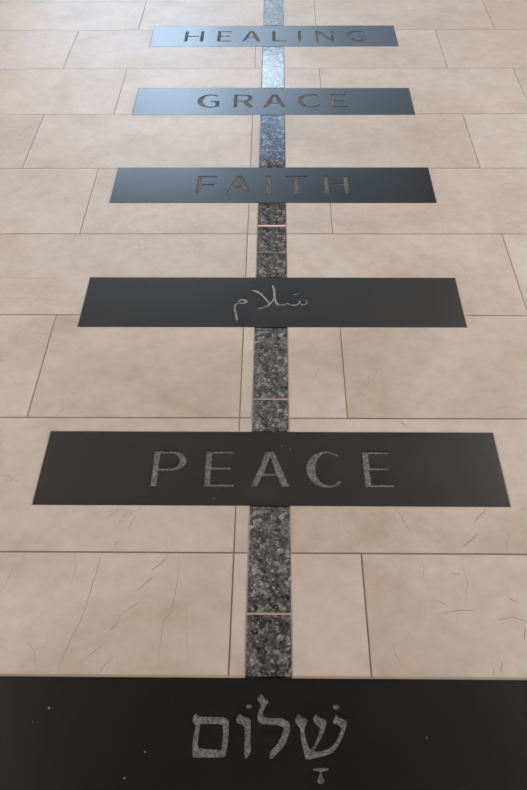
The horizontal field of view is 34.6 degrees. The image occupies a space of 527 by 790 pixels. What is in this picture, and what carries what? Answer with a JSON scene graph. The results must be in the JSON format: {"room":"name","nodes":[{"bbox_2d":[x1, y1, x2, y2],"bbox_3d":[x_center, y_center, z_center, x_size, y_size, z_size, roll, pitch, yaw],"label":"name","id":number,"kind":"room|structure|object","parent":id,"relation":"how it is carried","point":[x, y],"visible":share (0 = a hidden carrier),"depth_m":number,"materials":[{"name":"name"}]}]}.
{"room":"house of worship","nodes":[
{"label":"house of worship","id":0,"kind":"room"},
{"bbox_2d":[0,0,526,679],"bbox_3d":[-0.450,-1.070,3.605,10.000,0.080,12.600,0,45,1],"label":"floor","id":1,"kind":"structure","parent":0,"point":[378,592],"depth_m":2.64,"materials":[{"name":"beige tile"}]},
{"bbox_2d":[0,676,526,789],"bbox_3d":[0.011,0.723,1.774,1.276,0.030,0.262,0,45,1],"label":"stone plaque","id":2,"kind":"object","parent":1,"relation":"on","point":[57,733],"visible":1,"depth_m":1.77,"materials":[{"name":"black stone"}]},
{"bbox_2d":[245,507,291,677],"bbox_3d":[0.014,0.463,2.034,0.103,0.030,0.464,0,45,1],"label":"strip","id":3,"kind":"object","parent":1,"relation":"on","point":[269,573],"depth_m":2.00,"materials":[{"name":"grey stone"}]},
{"bbox_2d":[252,328,288,431],"bbox_3d":[0.022,-0.045,2.542,0.103,0.030,0.444,0,45,1],"label":"strip","id":4,"kind":"object","parent":1,"relation":"on","point":[270,380],"depth_m":2.52,"materials":[{"name":"grey stone"}]},
{"bbox_2d":[32,431,509,506],"bbox_3d":[0.020,0.205,2.291,1.236,0.030,0.257,0,45,1],"label":"stone plaque","id":5,"kind":"object","parent":1,"relation":"on","point":[252,469],"visible":1,"depth_m":2.28,"materials":[{"name":"black stone"}]},
{"bbox_2d":[256,203,286,277],"bbox_3d":[0.030,-0.551,3.047,0.103,0.030,0.457,0,45,1],"label":"strip","id":6,"kind":"object","parent":1,"relation":"on","point":[269,264],"depth_m":3.02,"materials":[{"name":"grey stone"}]},
{"bbox_2d":[259,115,284,167],"bbox_3d":[0.038,-1.055,3.550,0.103,0.030,0.436,0,45,1],"label":"strip","id":7,"kind":"object","parent":1,"relation":"on","point":[272,133],"depth_m":3.53,"materials":[{"name":"grey stone"}]},
{"bbox_2d":[258,225,285,226],"bbox_3d":[0.031,-0.608,3.104,0.103,0.030,0.010,0,45,1],"label":"strip","id":8,"kind":"object","parent":1,"relation":"on","point":[258,225],"visible":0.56,"depth_m":3.09,"materials":[{"name":"beige"}]},
{"bbox_2d":[78,277,466,327],"bbox_3d":[0.028,-0.297,2.793,1.236,0.030,0.256,0,45,1],"label":"stone plaque","id":9,"kind":"object","parent":1,"relation":"on","point":[109,301],"visible":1,"depth_m":2.78,"materials":[{"name":"black stone"}]},
{"bbox_2d":[109,168,435,203],"bbox_3d":[0.036,-0.806,3.302,1.236,0.030,0.256,0,45,1],"label":"stone plaque","id":10,"kind":"object","parent":1,"relation":"on","point":[131,185],"visible":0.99,"depth_m":3.29,"materials":[{"name":"black stone"}]},
{"bbox_2d":[262,47,283,87],"bbox_3d":[0.046,-1.556,4.051,0.103,0.030,0.450,0,45,1],"label":"strip","id":11,"kind":"object","parent":1,"relation":"on","point":[273,57],"depth_m":4.03,"materials":[{"name":"grey stone"}]},
{"bbox_2d":[263,0,282,25],"bbox_3d":[0.056,-2.154,4.649,0.103,0.030,0.712,0,45,1],"label":"strip","id":12,"kind":"object","parent":1,"relation":"on","point":[273,9],"depth_m":4.50,"materials":[{"name":"grey stone"}]},
{"bbox_2d":[132,88,414,114],"bbox_3d":[0.044,-1.303,3.798,1.236,0.030,0.256,0,45,1],"label":"stone plaque","id":13,"kind":"object","parent":1,"relation":"on","point":[149,101],"visible":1,"depth_m":3.79,"materials":[{"name":"black stone"}]},
{"bbox_2d":[149,26,397,46],"bbox_3d":[0.052,-1.809,4.303,1.236,0.030,0.256,0,45,1],"label":"stone plaque","id":14,"kind":"object","parent":1,"relation":"on","point":[162,36],"visible":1,"depth_m":4.29,"materials":[{"name":"black stone"}]}
]}

